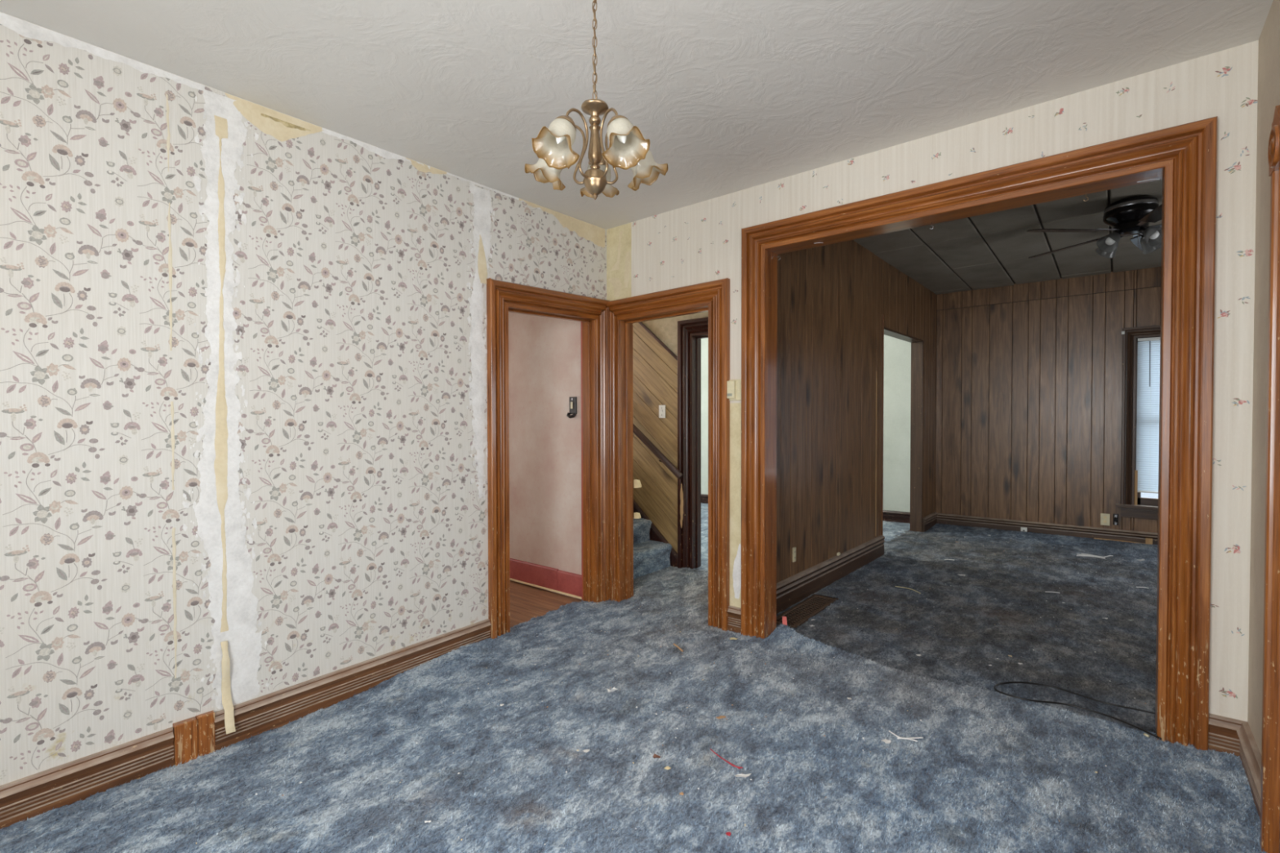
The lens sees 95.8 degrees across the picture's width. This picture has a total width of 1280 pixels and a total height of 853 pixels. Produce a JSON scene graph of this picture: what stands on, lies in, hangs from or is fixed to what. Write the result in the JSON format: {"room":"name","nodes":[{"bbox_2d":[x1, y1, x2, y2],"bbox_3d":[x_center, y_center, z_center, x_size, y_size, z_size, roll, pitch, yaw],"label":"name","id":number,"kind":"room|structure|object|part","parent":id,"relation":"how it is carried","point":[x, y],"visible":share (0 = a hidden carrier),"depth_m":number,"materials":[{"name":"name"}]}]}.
{"room":"abandoned building interior","nodes":[
{"label":"abandoned building interior","id":0,"kind":"room"},
{"bbox_2d":[0,11,606,786],"bbox_3d":[-1.634,0.011,2.601,0.185,3.070,4.560,1,1,40],"label":"wall","id":1,"kind":"structure","parent":0,"point":[243,351],"depth_m":2.39,"materials":[{"name":"beige paper"}]},
{"bbox_2d":[0,618,491,829],"bbox_3d":[-1.929,1.275,2.178,0.034,0.219,3.262,1,1,40],"label":"baseboard","id":2,"kind":"structure","parent":1,"relation":"attached to","point":[29,797],"depth_m":2.35,"materials":[{"name":"brown wood"}]},
{"bbox_3d":[-2.405,1.299,1.603,0.033,0.160,1.767,1,2,40],"label":"baseboard","id":3,"kind":"part","parent":2,"relation":"part of","materials":[{"name":"brown wood"}]},
{"bbox_3d":[-1.324,1.245,2.909,0.033,0.160,1.359,1,2,40],"label":"baseboard","id":4,"kind":"part","parent":2,"relation":"part of","materials":[{"name":"brown wood"}]},
{"bbox_2d":[486,278,609,639],"bbox_3d":[-0.607,0.202,3.854,0.170,2.214,1.045,1,1,40],"label":"trim","id":5,"kind":"structure","parent":1,"relation":"attached to","point":[503,297],"depth_m":3.69,"materials":[{"name":"brown wood"}]},
{"bbox_3d":[-0.842,0.222,3.470,0.042,2.188,0.145,1,1,40],"label":"casing","id":6,"kind":"part","parent":5,"relation":"part of","materials":[{"name":"brown wood"}]},
{"bbox_3d":[-0.559,-0.816,3.797,0.042,0.145,1.041,1,3,40],"label":"head casing","id":7,"kind":"part","parent":5,"relation":"part of","materials":[{"name":"brown wood"}]},
{"bbox_3d":[-0.264,0.202,4.168,0.042,2.177,0.125,1,1,40],"label":"casing","id":8,"kind":"part","parent":5,"relation":"part of","materials":[{"name":"brown wood"}]},
{"bbox_2d":[508,311,582,599],"bbox_3d":[-1.527,-0.024,5.284,3.070,3.050,0.110,1,1,40],"label":"wall","id":9,"kind":"structure","parent":0,"point":[544,353],"depth_m":4.57,"materials":[{"name":"pink paint"}]},
{"bbox_2d":[509,558,582,599],"bbox_3d":[-1.293,1.198,5.020,2.352,0.195,0.032,1,1,40],"label":"baseboard","id":10,"kind":"structure","parent":9,"relation":"attached to","point":[553,580],"depth_m":4.55,"materials":[{"name":"red paint"}]},
{"bbox_3d":[-1.416,1.196,5.130,2.020,0.173,0.018,0,1,40],"label":"baseboard","id":11,"kind":"part","parent":10,"relation":"part of","materials":[{"name":"red paint"}]},
{"bbox_3d":[-1.298,1.277,5.014,2.350,0.011,0.012,0,1,40],"label":"shoe moulding","id":12,"kind":"part","parent":10,"relation":"part of","materials":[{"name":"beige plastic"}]},
{"bbox_3d":[-0.509,1.197,4.379,0.325,0.168,0.020,0,1,40],"label":"baseboard","id":13,"kind":"part","parent":10,"relation":"part of","materials":[{"name":"red paint"}]},
{"bbox_2d":[566,396,577,418],"bbox_3d":[-0.512,-0.142,4.347,0.086,0.162,0.037,1,1,40],"label":"switch","id":14,"kind":"object","parent":9,"relation":"attached to","point":[572,400],"visible":1,"depth_m":4.34,"materials":[{"name":"black plastic"}]},
{"bbox_2d":[581,321,582,599],"bbox_3d":[-0.407,0.124,4.265,0.042,2.315,0.034,1,1,40],"label":"trim","id":15,"kind":"structure","parent":9,"relation":"attached to","point":[581,322],"depth_m":4.26,"materials":[{"name":"brown wood"}]},
{"bbox_2d":[510,580,582,627],"bbox_3d":[-1.855,1.378,4.373,2.550,0.160,1.830,1,1,40],"label":"floor","id":16,"kind":"structure","parent":0,"point":[527,602],"depth_m":4.30,"materials":[{"name":"brown wood"}]},
{"bbox_2d":[0,0,1273,229],"bbox_3d":[-0.358,-1.448,1.507,3.380,0.154,4.420,1,1,40],"label":"ceiling","id":17,"kind":"structure","parent":0,"point":[733,95],"depth_m":2.23,"materials":[{"name":"paint"}]},
{"bbox_2d":[524,0,668,199],"bbox_3d":[-0.145,-1.051,1.776,0.453,0.691,0.446,1,1,40],"label":"chandelier","id":18,"kind":"object","parent":17,"relation":"hanging from","point":[628,148],"visible":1,"depth_m":1.75,"materials":[{"name":"gold metal"}]},
{"bbox_3d":[-0.286,-0.831,1.840,0.129,0.107,0.143,26,9,1],"label":"lamp shade","id":19,"kind":"part","parent":18,"relation":"part of","materials":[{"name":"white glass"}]},
{"bbox_3d":[-0.232,-0.828,1.666,0.129,0.107,0.143,8,-22,23],"label":"lamp shade","id":20,"kind":"part","parent":18,"relation":"part of","materials":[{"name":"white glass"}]},
{"bbox_3d":[-0.227,-0.843,1.672,0.027,0.069,0.028,1,-26,37],"label":"bulb","id":21,"kind":"part","parent":18,"relation":"part of","materials":[{"name":"white glass"}]},
{"bbox_3d":[-0.187,-0.850,1.726,0.008,0.190,0.100,1,1,37],"label":"arm","id":22,"kind":"part","parent":18,"relation":"part of","materials":[{"name":"gold metal"}]},
{"bbox_3d":[-0.215,-0.852,1.816,0.100,0.190,0.008,0,1,19],"label":"arm","id":23,"kind":"part","parent":18,"relation":"part of","materials":[{"name":"gold metal"}]},
{"bbox_3d":[-0.140,-1.199,1.785,0.011,0.392,0.011,1,1,40],"label":"lamp cord","id":24,"kind":"part","parent":18,"relation":"part of","materials":[{"name":"gold metal"}]},
{"bbox_3d":[-0.140,-0.980,1.788,0.085,0.052,0.085,1,1,40],"label":"canopy plate","id":25,"kind":"part","parent":18,"relation":"part of","materials":[{"name":"gold metal"}]},
{"bbox_3d":[-0.138,-0.833,1.946,0.143,0.107,0.129,-20,34,-32],"label":"lamp shade","id":26,"kind":"part","parent":18,"relation":"part of","materials":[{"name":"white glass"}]},
{"bbox_3d":[-0.093,-0.850,1.726,0.008,0.190,0.100,-1,1,-35],"label":"arm","id":27,"kind":"part","parent":18,"relation":"part of","materials":[{"name":"gold metal"}]},
{"bbox_3d":[-0.063,-0.852,1.814,0.100,0.190,0.008,0,1,-17],"label":"arm","id":28,"kind":"part","parent":18,"relation":"part of","materials":[{"name":"gold metal"}]},
{"bbox_3d":[-0.054,-0.844,1.670,0.027,0.069,0.028,-1,-26,-35],"label":"bulb","id":29,"kind":"part","parent":18,"relation":"part of","materials":[{"name":"white glass"}]},
{"bbox_3d":[-0.049,-0.828,1.664,0.129,0.107,0.143,-4,-24,-29],"label":"lamp shade","id":30,"kind":"part","parent":18,"relation":"part of","materials":[{"name":"white glass"}]},
{"bbox_3d":[0.009,-0.831,1.837,0.143,0.107,0.129,-24,9,14],"label":"lamp shade","id":31,"kind":"part","parent":18,"relation":"part of","materials":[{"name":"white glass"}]},
{"bbox_2d":[632,311,707,552],"bbox_3d":[-0.384,-0.258,5.728,4.260,3.501,0.082,1,1,40],"label":"wall","id":32,"kind":"structure","parent":0,"point":[655,342],"depth_m":5.25,"materials":[{"name":"beige wood"}]},
{"bbox_2d":[632,423,683,479],"bbox_3d":[-0.180,-0.119,5.465,1.449,1.140,0.086,1,1,40],"label":"handrail","id":33,"kind":"object","parent":32,"relation":"attached to","point":[636,431],"visible":0.52,"depth_m":5.15,"materials":[{"name":"brown wood"}]},
{"bbox_2d":[658,404,665,417],"bbox_3d":[0.197,-0.135,5.200,0.072,0.116,0.014,1,1,40],"label":"light switch","id":34,"kind":"object","parent":32,"relation":"attached to","point":[661,407],"visible":1,"depth_m":5.20,"materials":[{"name":"white plastic"}]},
{"bbox_2d":[677,316,707,568],"bbox_3d":[0.790,0.172,4.788,1.075,2.182,0.160,1,1,40],"label":"trim","id":35,"kind":"structure","parent":32,"relation":"attached to","point":[691,332],"depth_m":5.04,"materials":[{"name":"brown wood"}]},
{"bbox_3d":[0.395,0.169,5.039,0.145,2.182,0.042,1,1,40],"label":"casing","id":36,"kind":"part","parent":35,"relation":"part of","materials":[{"name":"brown wood"}]},
{"bbox_3d":[0.751,-0.846,4.726,1.075,0.145,0.042,1,1,40],"label":"head casing","id":37,"kind":"part","parent":35,"relation":"part of","materials":[{"name":"brown wood"}]},
{"bbox_2d":[701,334,911,511],"bbox_3d":[1.280,-0.082,8.588,5.580,3.050,0.180,1,1,40],"label":"wall","id":38,"kind":"structure","parent":0,"point":[897,352],"depth_m":6.99,"materials":[{"name":"white paint"}]},
{"bbox_2d":[701,493,910,523],"bbox_3d":[1.244,1.093,8.500,5.302,0.193,0.033,1,1,40],"label":"baseboard","id":39,"kind":"structure","parent":38,"relation":"attached to","point":[888,515],"depth_m":6.98,"materials":[{"name":"brown wood"}]},
{"bbox_2d":[786,529,910,611],"bbox_3d":[3.498,1.277,4.056,3.900,0.215,4.370,1,1,40],"label":"floor","id":40,"kind":"structure","parent":0,"point":[909,530],"depth_m":4.24,"materials":[{"name":"brown wood"}]},
{"bbox_2d":[776,594,835,628],"bbox_3d":[1.121,1.250,3.926,0.170,0.019,0.720,1,1,40],"label":"floor vent","id":41,"kind":"object","parent":40,"relation":"in","point":[799,614],"visible":0.89,"depth_m":3.91,"materials":[{"name":"brown metal"}]},
{"bbox_2d":[776,523,1157,734],"bbox_3d":[3.349,1.191,4.062,3.744,0.114,4.274,1,1,40],"label":"carpet","id":42,"kind":"object","parent":40,"relation":"on","point":[890,629],"depth_m":3.75,"materials":[{"name":"blue carpet"}]},
{"bbox_2d":[782,616,786,626],"bbox_3d":[0.889,1.197,3.555,0.031,0.064,0.014,0,1,31],"label":"tag","id":43,"kind":"object","parent":42,"relation":"on","point":[784,618],"visible":0.96,"depth_m":3.56,"materials":[{"name":"red paper"}]},
{"bbox_2d":[894,586,920,593],"bbox_3d":[1.998,1.210,4.296,0.037,0.009,0.210,-1,1,-30],"label":"strand","id":44,"kind":"object","parent":42,"relation":"on","point":[895,586],"visible":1,"depth_m":4.31,"materials":[{"name":"grey"}]},
{"bbox_2d":[1076,553,1112,559],"bbox_3d":[4.067,1.157,5.165,0.291,0.014,0.148,0,1,24],"label":"debris","id":45,"kind":"object","parent":42,"relation":"on","point":[1082,554],"visible":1,"depth_m":5.16,"materials":[{"name":"white paper"}]},
{"bbox_3d":[4.716,1.126,5.683,0.400,0.015,0.014,1,1,40],"label":"wood strip","id":46,"kind":"part","parent":42,"relation":"part of","materials":[{"name":"brown wood"}]},
{"bbox_2d":[1145,537,1152,544],"bbox_3d":[4.883,1.102,5.548,0.050,0.060,0.030,1,1,40],"label":"wood block","id":47,"kind":"object","parent":42,"relation":"on","point":[1148,540],"visible":1,"depth_m":5.54,"materials":[{"name":"brown wood"}]},
{"bbox_2d":[776,240,936,582],"bbox_3d":[2.014,-0.103,5.210,0.120,3.200,4.312,1,1,41],"label":"wall","id":48,"kind":"structure","parent":0,"point":[833,300],"depth_m":4.62,"materials":[{"name":"dark walnut wood paneling"}]},
{"bbox_2d":[792,546,795,562],"bbox_3d":[1.086,0.902,4.071,0.013,0.100,0.034,1,1,41],"label":"wall outlet","id":49,"kind":"object","parent":48,"relation":"attached to","point":[794,548],"visible":1,"depth_m":4.06,"materials":[{"name":"beige plastic"}]},
{"bbox_2d":[875,314,923,536],"bbox_3d":[2.593,0.077,5.862,0.134,2.252,1.452,1,1,41],"label":"trim","id":50,"kind":"structure","parent":48,"relation":"attached to","point":[917,344],"depth_m":6.38,"materials":[{"name":"brown wood"}]},
{"bbox_2d":[776,511,1157,613],"bbox_3d":[3.431,1.141,4.088,3.645,0.210,4.162,1,1,40],"label":"baseboard","id":51,"kind":"structure","parent":48,"relation":"attached to","point":[790,591],"depth_m":5.28,"materials":[{"name":"brown wood"}]},
{"bbox_3d":[1.494,1.137,4.523,0.032,0.195,2.362,1,2,41],"label":"baseboard","id":52,"kind":"part","parent":51,"relation":"part of","materials":[{"name":"brown wood"}]},
{"bbox_3d":[3.296,1.083,6.566,0.032,0.156,0.512,1,2,41],"label":"baseboard","id":53,"kind":"part","parent":51,"relation":"part of","materials":[{"name":"brown wood"}]},
{"bbox_3d":[4.798,1.090,5.637,3.515,0.144,0.032,0,1,40],"label":"baseboard","id":54,"kind":"part","parent":51,"relation":"part of","materials":[{"name":"brown wood"}]},
{"bbox_2d":[606,40,1258,721],"bbox_3d":[1.710,-0.061,2.700,4.950,3.200,0.143,1,1,40],"label":"wall","id":55,"kind":"structure","parent":0,"point":[700,242],"depth_m":2.35,"materials":[{"name":"beige paper"}]},
{"bbox_2d":[634,512,640,519],"bbox_3d":[-0.018,0.660,4.274,0.045,0.043,0.030,1,1,40],"label":"wedge","id":56,"kind":"object","parent":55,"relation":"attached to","point":[637,515],"visible":1,"depth_m":4.26,"materials":[{"name":"beige wood"}]},
{"bbox_2d":[634,479,641,488],"bbox_3d":[-0.015,0.425,4.268,0.052,0.062,0.030,1,1,40],"label":"wedge","id":57,"kind":"object","parent":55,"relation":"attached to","point":[637,484],"visible":1,"depth_m":4.26,"materials":[{"name":"beige wood"}]},
{"bbox_2d":[604,278,729,631],"bbox_3d":[0.190,0.189,3.935,1.027,2.202,0.180,1,1,40],"label":"trim","id":58,"kind":"structure","parent":55,"relation":"attached to","point":[713,297],"depth_m":3.83,"materials":[{"name":"brown wood"}]},
{"bbox_3d":[-0.199,0.203,4.168,0.125,2.167,0.042,1,1,40],"label":"casing","id":59,"kind":"part","parent":58,"relation":"part of","materials":[{"name":"brown wood"}]},
{"bbox_3d":[0.145,-0.830,3.865,1.025,0.145,0.042,-1,0,40],"label":"head casing","id":60,"kind":"part","parent":58,"relation":"part of","materials":[{"name":"brown wood"}]},
{"bbox_3d":[0.485,0.190,3.602,0.148,2.193,0.042,1,1,40],"label":"casing","id":61,"kind":"part","parent":58,"relation":"part of","materials":[{"name":"brown wood"}]},
{"bbox_2d":[727,378,741,400],"bbox_3d":[0.575,-0.223,3.523,0.105,0.128,0.036,1,1,40],"label":"thermostat","id":62,"kind":"object","parent":55,"relation":"attached to","point":[734,386],"visible":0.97,"depth_m":3.52,"materials":[{"name":"beige plastic"}]},
{"bbox_2d":[741,115,1217,751],"bbox_3d":[1.441,0.057,2.898,2.024,2.470,0.180,1,1,40],"label":"trim","id":63,"kind":"structure","parent":55,"relation":"attached to","point":[1184,156],"depth_m":2.30,"materials":[{"name":"brown wood"}]},
{"bbox_3d":[0.674,0.049,3.442,0.148,2.470,0.042,1,1,40],"label":"casing","id":64,"kind":"part","parent":63,"relation":"part of","materials":[{"name":"brown wood"}]},
{"bbox_3d":[1.395,-1.102,2.825,2.024,0.145,0.042,1,1,40],"label":"head casing","id":65,"kind":"part","parent":63,"relation":"part of","materials":[{"name":"brown wood"}]},
{"bbox_3d":[2.121,0.059,2.245,0.145,2.449,0.042,1,1,40],"label":"casing","id":66,"kind":"part","parent":63,"relation":"part of","materials":[{"name":"brown wood"}]},
{"bbox_2d":[727,605,1247,757],"bbox_3d":[1.404,1.187,2.864,2.232,0.184,0.033,1,1,40],"label":"baseboard","id":67,"kind":"structure","parent":55,"relation":"attached to","point":[1223,736],"depth_m":2.20,"materials":[{"name":"brown wood"}]},
{"bbox_3d":[0.584,1.189,3.543,0.100,0.160,0.033,0,1,40],"label":"baseboard","id":68,"kind":"part","parent":67,"relation":"part of","materials":[{"name":"brown wood"}]},
{"bbox_3d":[2.222,1.186,2.188,0.107,0.160,0.033,0,1,40],"label":"baseboard","id":69,"kind":"part","parent":67,"relation":"part of","materials":[{"name":"brown wood"}]},
{"bbox_2d":[853,179,1162,294],"bbox_3d":[3.476,-1.593,4.043,3.970,0.207,4.340,1,1,40],"label":"ceiling","id":70,"kind":"structure","parent":0,"point":[992,250],"depth_m":4.98,"materials":[{"name":"tile"}]},
{"bbox_2d":[1026,195,1162,257],"bbox_3d":[3.396,-1.365,3.940,1.311,0.353,1.336,1,1,40],"label":"ceiling fan","id":71,"kind":"object","parent":70,"relation":"hanging from","point":[1131,215],"visible":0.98,"depth_m":3.90,"materials":[{"name":"black metal"}]},
{"bbox_3d":[3.204,-1.344,4.378,0.132,0.006,0.500,-12,5,-19],"label":"fan blade","id":72,"kind":"part","parent":71,"relation":"part of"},
{"bbox_3d":[2.904,-1.336,3.943,0.500,0.006,0.132,0,12,-1],"label":"fan blade","id":73,"kind":"part","parent":71,"relation":"part of","materials":[{"name":"black"}]},
{"bbox_3d":[3.333,-1.276,4.097,0.058,0.058,0.085,0,-41,-8],"label":"bulb","id":74,"kind":"part","parent":71,"relation":"part of","materials":[{"name":"white glass"}]},
{"bbox_3d":[3.212,-1.273,3.934,0.085,0.058,0.058,-42,6,-6],"label":"bulb","id":75,"kind":"part","parent":71,"relation":"part of","materials":[{"name":"white glass"}]},
{"bbox_3d":[3.275,-1.318,3.943,0.063,0.040,0.022,0,1,-8],"label":"lamp arm","id":76,"kind":"part","parent":71,"relation":"part of","materials":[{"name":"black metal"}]},
{"bbox_3d":[3.432,-1.318,3.966,0.063,0.040,0.022,0,1,-8],"label":"lamp arm","id":77,"kind":"part","parent":71,"relation":"part of","materials":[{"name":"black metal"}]},
{"bbox_3d":[3.365,-1.317,3.876,0.022,0.040,0.063,0,1,-8],"label":"lamp arm","id":78,"kind":"part","parent":71,"relation":"part of","materials":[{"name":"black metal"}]},
{"bbox_3d":[3.711,-1.342,4.227,0.500,0.006,0.132,-1,-10,-37],"label":"fan blade","id":79,"kind":"part","parent":71,"relation":"part of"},
{"bbox_3d":[3.495,-1.274,3.976,0.085,0.058,0.058,42,-5,-7],"label":"bulb","id":80,"kind":"part","parent":71,"relation":"part of","materials":[{"name":"glass"}]},
{"bbox_3d":[3.225,-1.330,3.523,0.132,0.006,0.500,12,4,16],"label":"fan blade","id":81,"kind":"part","parent":71,"relation":"part of","materials":[{"name":"black wood"}]},
{"bbox_3d":[3.374,-1.271,3.813,0.058,0.058,0.085,0,43,-8],"label":"bulb","id":82,"kind":"part","parent":71,"relation":"part of","materials":[{"name":"white glass"}]},
{"bbox_2d":[934,266,1161,533],"bbox_3d":[4.834,-0.115,5.691,3.950,3.200,0.130,1,1,40],"label":"wall","id":83,"kind":"structure","parent":0,"point":[1029,375],"depth_m":6.12,"materials":[{"name":"walnut wood paneling"}]},
{"bbox_2d":[1020,527,1026,532],"bbox_3d":[4.105,1.102,6.184,0.056,0.042,0.024,1,1,40],"label":"phone jack","id":84,"kind":"object","parent":83,"relation":"attached to","point":[1022,529],"visible":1,"depth_m":6.18,"materials":[{"name":"white plastic"}]},
{"bbox_2d":[1100,513,1110,525],"bbox_3d":[4.645,0.929,5.775,0.072,0.116,0.009,1,1,40],"label":"wall outlet","id":85,"kind":"object","parent":83,"relation":"attached to","point":[1104,517],"visible":1,"depth_m":5.77,"materials":[{"name":"beige plastic"}]},
{"bbox_2d":[1112,513,1118,524],"bbox_3d":[4.705,0.920,5.721,0.040,0.110,0.016,1,1,40],"label":"outlet box","id":86,"kind":"object","parent":83,"relation":"attached to","point":[1115,522],"visible":1,"depth_m":5.72,"materials":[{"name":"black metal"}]},
{"bbox_2d":[1115,325,1160,519],"bbox_3d":[5.166,-0.032,5.361,1.157,1.849,0.168,1,1,40],"label":"window","id":87,"kind":"structure","parent":83,"relation":"in","point":[1131,498],"depth_m":5.63,"materials":[{"name":"brown wood"}]},
{"bbox_3d":[4.764,-0.095,5.642,0.102,1.732,0.034,1,1,40],"label":"casing","id":88,"kind":"part","parent":87,"relation":"part of","materials":[{"name":"brown wood"}]},
{"bbox_3d":[5.138,0.782,5.338,1.157,0.028,0.075,1,1,40],"label":"sill","id":89,"kind":"part","parent":87,"relation":"part of","materials":[{"name":"brown wood"}]},
{"bbox_3d":[4.888,-0.047,5.674,0.050,1.625,0.035,1,1,40],"label":"sash rail","id":90,"kind":"part","parent":87,"relation":"part of","materials":[{"name":"brown wood"}]},
{"bbox_3d":[5.140,-0.905,5.317,1.080,0.102,0.034,1,1,40],"label":"head casing","id":91,"kind":"part","parent":87,"relation":"part of","materials":[{"name":"brown wood"}]},
{"bbox_3d":[5.208,0.734,5.423,0.877,0.070,0.035,1,1,40],"label":"sash rail","id":92,"kind":"part","parent":87,"relation":"part of","materials":[{"name":"brown wood"}]},
{"bbox_2d":[1136,337,1159,493],"bbox_3d":[5.168,-0.103,5.362,0.853,1.494,0.047,1,1,40],"label":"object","id":93,"kind":"structure","parent":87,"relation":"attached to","point":[1148,405],"depth_m":5.58,"materials":[{"name":"white plastic"}]},
{"bbox_3d":[5.172,0.637,5.378,0.853,0.014,0.024,1,1,40],"label":"rail","id":94,"kind":"part","parent":93,"relation":"part of","materials":[{"name":"white plastic"}]},
{"bbox_3d":[4.911,-0.098,5.565,0.001,1.470,0.002,0,1,31],"label":"ladder cord","id":95,"kind":"part","parent":93,"relation":"part of","materials":[{"name":"white fabric"}]},
{"bbox_2d":[1247,0,1279,754],"bbox_3d":[0.923,0.032,0.408,0.138,3.090,4.440,1,1,40],"label":"wall","id":96,"kind":"structure","parent":0,"point":[1268,47],"depth_m":2.02,"materials":[{"name":"beige paper"}]},
{"bbox_2d":[1236,722,1261,820],"bbox_3d":[0.890,1.253,0.519,0.033,0.237,4.303,1,1,40],"label":"baseboard","id":97,"kind":"structure","parent":96,"relation":"attached to","point":[1250,754],"depth_m":1.99,"materials":[{"name":"brown wood"}]},
{"bbox_2d":[1260,105,1279,852],"bbox_3d":[1.587,0.206,1.262,0.181,2.237,1.108,1,1,40],"label":"trim","id":98,"kind":"structure","parent":96,"relation":"attached to","point":[1270,749],"depth_m":1.69,"materials":[{"name":"brown wood"}]},
{"bbox_3d":[-0.361,1.404,1.560,3.360,0.236,4.420,1,1,40],"label":"floor","id":99,"kind":"structure","parent":0,"visible":0},
{"bbox_2d":[0,565,1267,852],"bbox_3d":[-0.093,1.300,2.028,3.475,0.150,5.351,1,1,40],"label":"carpet","id":100,"kind":"object","parent":99,"relation":"on","point":[350,758],"visible":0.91,"depth_m":2.18,"materials":[{"name":"blue carpet"}]},
{"bbox_2d":[607,687,617,692],"bbox_3d":[-0.133,1.269,2.790,0.054,0.021,0.031,0,1,-10],"label":"paper scrap","id":101,"kind":"object","parent":100,"relation":"on","point":[613,689],"visible":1,"depth_m":2.78,"materials":[{"name":"white paper"}]},
{"bbox_2d":[81,540,1176,844],"bbox_3d":[1.468,1.235,3.628,7.154,0.130,3.347,-1,1,-45],"label":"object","id":102,"kind":"object","parent":100,"relation":"on","point":[1011,540],"visible":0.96,"depth_m":2.88,"materials":[{"name":"blue carpet"}]},
{"bbox_2d":[653,754,660,758],"bbox_3d":[0.064,1.282,2.245,0.031,0.011,0.026,0,1,7],"label":"clump","id":103,"kind":"object","parent":100,"relation":"on","point":[655,756],"visible":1,"depth_m":2.25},
{"bbox_2d":[673,643,683,652],"bbox_3d":[0.217,1.258,3.291,0.009,0.012,0.110,0,1,-23],"label":"wood splinter","id":104,"kind":"object","parent":100,"relation":"on","point":[675,645],"visible":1,"depth_m":3.28,"materials":[{"name":"brown wood"}]},
{"bbox_2d":[715,715,725,719],"bbox_3d":[0.355,1.273,2.531,0.048,0.003,0.020,0,1,-12],"label":"scrap","id":105,"kind":"object","parent":100,"relation":"on","point":[720,717],"visible":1,"depth_m":2.53,"materials":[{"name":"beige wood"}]},
{"bbox_2d":[710,748,742,769],"bbox_3d":[0.327,1.280,2.226,0.017,0.008,0.167,-1,1,-39],"label":"string","id":106,"kind":"object","parent":100,"relation":"on","point":[730,763],"visible":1,"depth_m":2.21,"materials":[{"name":"fabric"}]},
{"bbox_2d":[734,773,751,777],"bbox_3d":[0.379,1.279,2.118,0.066,0.009,0.021,0,1,-6],"label":"paper scrap","id":107,"kind":"object","parent":100,"relation":"on","point":[740,775],"visible":1,"depth_m":2.12,"materials":[{"name":"white paper"}]},
{"bbox_2d":[880,738,890,743],"bbox_3d":[0.990,1.264,2.323,0.032,0.006,0.029,-1,1,-38],"label":"paper scrap","id":108,"kind":"object","parent":100,"relation":"on","point":[886,741],"visible":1,"depth_m":2.32,"materials":[{"name":"white paper"}]},
{"bbox_2d":[888,730,923,742],"bbox_3d":[1.078,1.261,2.348,0.129,0.010,0.045,0,1,26],"label":"string","id":109,"kind":"object","parent":100,"relation":"on","point":[899,737],"visible":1,"depth_m":2.34,"materials":[{"name":"fabric"}]},
{"bbox_2d":[993,681,1161,739],"bbox_3d":[1.934,1.236,2.581,0.594,0.022,0.261,1,1,44],"label":"cable","id":110,"kind":"object","parent":100,"relation":"on","point":[1008,682],"visible":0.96,"depth_m":2.58,"materials":[{"name":"plastic"}]},
{"bbox_3d":[-0.687,1.325,5.392,4.250,0.179,1.090,1,1,40],"label":"floor","id":111,"kind":"structure","parent":0,"visible":0},
{"bbox_2d":[633,499,677,579],"bbox_3d":[-0.510,0.581,5.237,1.532,1.412,0.899,1,1,40],"label":"staircase","id":112,"kind":"structure","parent":111,"relation":"on","point":[652,553],"depth_m":5.11,"materials":[{"name":"blue carpet"}]},
{"bbox_3d":[0.244,1.270,7.450,5.460,0.218,3.290,1,1,40],"label":"floor","id":113,"kind":"structure","parent":0,"visible":0},
{"bbox_2d":[693,502,910,571],"bbox_3d":[0.238,1.195,7.284,5.318,0.099,3.218,1,1,40],"label":"carpet","id":114,"kind":"object","parent":113,"relation":"on","point":[891,529],"visible":0.03,"depth_m":6.51,"materials":[{"name":"blue carpet"}]}
]}

